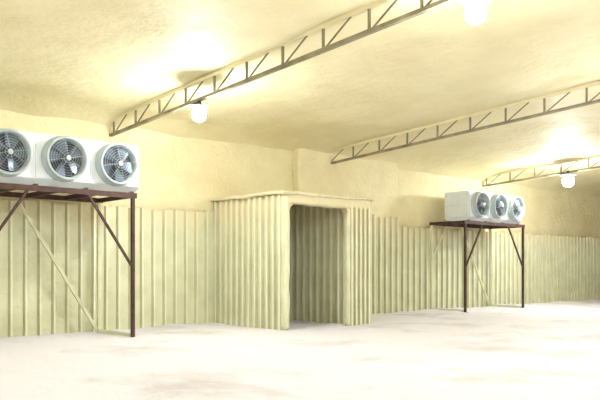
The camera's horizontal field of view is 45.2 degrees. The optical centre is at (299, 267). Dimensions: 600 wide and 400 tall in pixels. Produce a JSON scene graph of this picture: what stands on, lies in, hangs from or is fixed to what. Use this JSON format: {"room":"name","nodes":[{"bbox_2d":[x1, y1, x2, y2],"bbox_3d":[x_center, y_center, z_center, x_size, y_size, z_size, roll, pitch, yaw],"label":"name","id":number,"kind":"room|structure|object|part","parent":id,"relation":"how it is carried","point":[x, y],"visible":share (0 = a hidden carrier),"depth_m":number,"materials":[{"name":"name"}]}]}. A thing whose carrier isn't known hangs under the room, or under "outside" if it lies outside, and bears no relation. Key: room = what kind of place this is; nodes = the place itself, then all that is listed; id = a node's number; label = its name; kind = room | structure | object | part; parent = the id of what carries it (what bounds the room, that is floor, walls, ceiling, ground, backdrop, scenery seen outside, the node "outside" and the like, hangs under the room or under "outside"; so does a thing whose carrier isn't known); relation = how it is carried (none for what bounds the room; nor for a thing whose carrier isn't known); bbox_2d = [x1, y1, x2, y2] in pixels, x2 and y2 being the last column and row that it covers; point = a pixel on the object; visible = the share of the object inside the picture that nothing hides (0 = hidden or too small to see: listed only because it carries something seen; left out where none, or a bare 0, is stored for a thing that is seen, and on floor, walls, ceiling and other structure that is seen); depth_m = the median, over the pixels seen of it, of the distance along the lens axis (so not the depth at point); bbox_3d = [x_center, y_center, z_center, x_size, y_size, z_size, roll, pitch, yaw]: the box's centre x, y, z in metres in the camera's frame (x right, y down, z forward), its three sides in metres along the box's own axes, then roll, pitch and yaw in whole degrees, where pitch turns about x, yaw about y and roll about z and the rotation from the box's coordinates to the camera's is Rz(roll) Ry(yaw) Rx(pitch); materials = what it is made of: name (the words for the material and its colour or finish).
{"room":"warehouse","nodes":[
{"label":"warehouse","id":0,"kind":"room"},
{"bbox_2d":[0,0,599,196],"bbox_3d":[9.476,-3.924,13.333,44.000,1.653,22.800,0,0,-43],"label":"ceiling","id":1,"kind":"structure","parent":0,"point":[94,61],"depth_m":13.59,"materials":[{"name":"paint"}]},
{"bbox_2d":[109,0,456,136],"bbox_3d":[3.423,-3.828,7.801,0.080,1.767,22.654,0,0,-43],"label":"roof truss","id":2,"kind":"object","parent":1,"relation":"attached to","point":[428,7],"visible":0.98,"depth_m":11.83,"materials":[{"name":"metal"}]},
{"bbox_2d":[189,101,208,121],"bbox_3d":[-1.907,-2.963,13.598,0.390,0.400,0.390,0,0,-43],"label":"hanging lamp","id":3,"kind":"object","parent":2,"relation":"hanging from","point":[198,113],"visible":1,"depth_m":13.51,"materials":[{"name":"glass"}]},
{"bbox_3d":[-1.907,-3.071,13.598,0.390,0.065,0.390,0,0,-43],"label":"lamp shade","id":4,"kind":"part","parent":3,"relation":"part of","materials":[{"name":"ceramic"}]},
{"bbox_3d":[-1.907,-2.910,13.598,0.276,0.295,0.276,0,0,-43],"label":"bulb","id":5,"kind":"part","parent":3,"relation":"part of","materials":[{"name":"white glass"}]},
{"bbox_2d":[460,0,490,24],"bbox_3d":[2.222,-3.293,9.107,0.390,0.413,0.390,0,0,-43],"label":"hanging lamp","id":6,"kind":"object","parent":2,"relation":"hanging from","point":[475,12],"visible":1,"depth_m":9.03,"materials":[{"name":"glass"}]},
{"bbox_3d":[2.222,-3.394,9.107,0.390,0.065,0.390,0,0,-43],"label":"lamp shade","id":7,"kind":"part","parent":6,"relation":"part of","materials":[{"name":"ceramic"}]},
{"bbox_2d":[330,81,599,163],"bbox_3d":[8.392,-3.828,12.370,0.080,1.767,22.654,0,0,-43],"label":"roof truss","id":8,"kind":"object","parent":1,"relation":"attached to","point":[586,86],"visible":0.91,"depth_m":16.92,"materials":[{"name":"metal"}]},
{"bbox_2d":[482,155,599,186],"bbox_3d":[14.318,-3.828,17.818,0.080,1.767,22.654,0,0,-43],"label":"roof truss","id":9,"kind":"object","parent":1,"relation":"attached to","point":[595,156],"visible":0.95,"depth_m":24.37,"materials":[{"name":"metal"}]},
{"bbox_2d":[560,170,575,186],"bbox_3d":[8.852,-2.948,23.762,0.526,0.540,0.526,0,0,-43],"label":"hanging lamp","id":10,"kind":"object","parent":9,"relation":"hanging from","point":[568,180],"visible":1,"depth_m":23.64,"materials":[{"name":"glass"}]},
{"bbox_3d":[8.852,-3.093,23.762,0.526,0.088,0.526,0,0,-43],"label":"lamp shade","id":11,"kind":"part","parent":10,"relation":"part of","materials":[{"name":"ceramic"}]},
{"bbox_3d":[8.852,-2.877,23.762,0.373,0.398,0.373,0,0,-43],"label":"bulb","id":12,"kind":"part","parent":10,"relation":"part of","materials":[{"name":"white glass"}]},
{"bbox_2d":[0,299,599,399],"bbox_3d":[9.476,1.459,13.333,44.600,0.282,23.400,0,0,-43],"label":"floor","id":13,"kind":"structure","parent":0,"point":[537,350],"depth_m":10.73,"materials":[{"name":"white concrete"}]},
{"bbox_2d":[0,183,136,336],"bbox_3d":[-4.959,-0.050,13.902,3.240,2.900,1.560,0,0,-43],"label":"stand","id":14,"kind":"object","parent":13,"relation":"on","point":[78,195],"visible":0.98,"depth_m":14.40,"materials":[{"name":"metal"}]},
{"bbox_3d":[-4.969,-1.450,13.913,3.240,0.100,1.490,0,0,-43],"label":"platform frame","id":15,"kind":"part","parent":14,"relation":"part of","materials":[{"name":"metal"}]},
{"bbox_2d":[0,128,138,192],"bbox_3d":[-4.775,-1.990,14.005,3.390,0.980,1.638,0,0,-43],"label":"cooler","id":16,"kind":"object","parent":14,"relation":"on","point":[27,158],"visible":0.99,"depth_m":13.46,"materials":[{"name":"white metal"}]},
{"bbox_2d":[429,220,524,312],"bbox_3d":[6.035,-0.050,24.277,3.610,2.900,1.430,0,0,-43],"label":"stand","id":17,"kind":"object","parent":13,"relation":"on","point":[466,224],"visible":0.86,"depth_m":23.95,"materials":[{"name":"metal"}]},
{"bbox_3d":[6.025,-1.450,24.288,3.610,0.100,1.360,0,0,-43],"label":"platform frame","id":18,"kind":"part","parent":17,"relation":"part of","materials":[{"name":"metal"}]},
{"bbox_2d":[444,190,524,223],"bbox_3d":[6.216,-1.990,24.465,3.390,0.980,1.638,0,0,-43],"label":"cooler","id":19,"kind":"object","parent":17,"relation":"on","point":[459,205],"visible":1,"depth_m":23.44,"materials":[{"name":"white metal"}]},
{"bbox_2d":[0,109,599,238],"bbox_3d":[1.780,-0.975,21.703,44.000,4.750,0.171,0,0,-43],"label":"wall","id":20,"kind":"structure","parent":0,"point":[176,173],"depth_m":18.48,"materials":[{"name":"paint"}]},
{"bbox_2d":[0,200,214,336],"bbox_3d":[-8.218,-0.014,12.365,16.640,2.828,0.087,0,0,-43],"label":"cladding","id":21,"kind":"object","parent":20,"relation":"attached to","point":[175,279],"visible":0.93,"depth_m":15.94,"materials":[{"name":"beige metal"}]},
{"bbox_2d":[210,189,374,330],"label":"entrance","id":22,"kind":"object","parent":20,"relation":"in","point":[282,256],"depth_m":17.58,"materials":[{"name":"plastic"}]},
{"bbox_2d":[293,148,396,219],"bbox_3d":[1.412,-2.383,21.213,4.239,1.930,0.379,0,0,-43],"label":"wall","id":23,"kind":"structure","parent":20,"relation":"attached to","point":[313,172],"depth_m":21.00,"materials":[{"name":"paint"}]},
{"bbox_2d":[399,226,599,311],"bbox_3d":[10.502,0.016,29.577,20.500,2.768,0.090,0,0,-43],"label":"cladding","id":24,"kind":"object","parent":20,"relation":"attached to","point":[556,268],"visible":0.91,"depth_m":26.57,"materials":[{"name":"beige metal"}]},
{"bbox_3d":[1.501,-0.052,21.311,3.871,2.904,0.313,0,0,-43],"label":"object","id":25,"kind":"object","parent":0,"visible":0},
{"bbox_2d":[371,214,398,313],"bbox_3d":[1.625,-0.110,21.133,4.000,3.020,0.080,0,0,-43],"label":"cladding","id":26,"kind":"object","parent":25,"relation":"attached to","point":[385,232],"visible":0.33,"depth_m":22.04,"materials":[{"name":"beige metal"}]}
]}

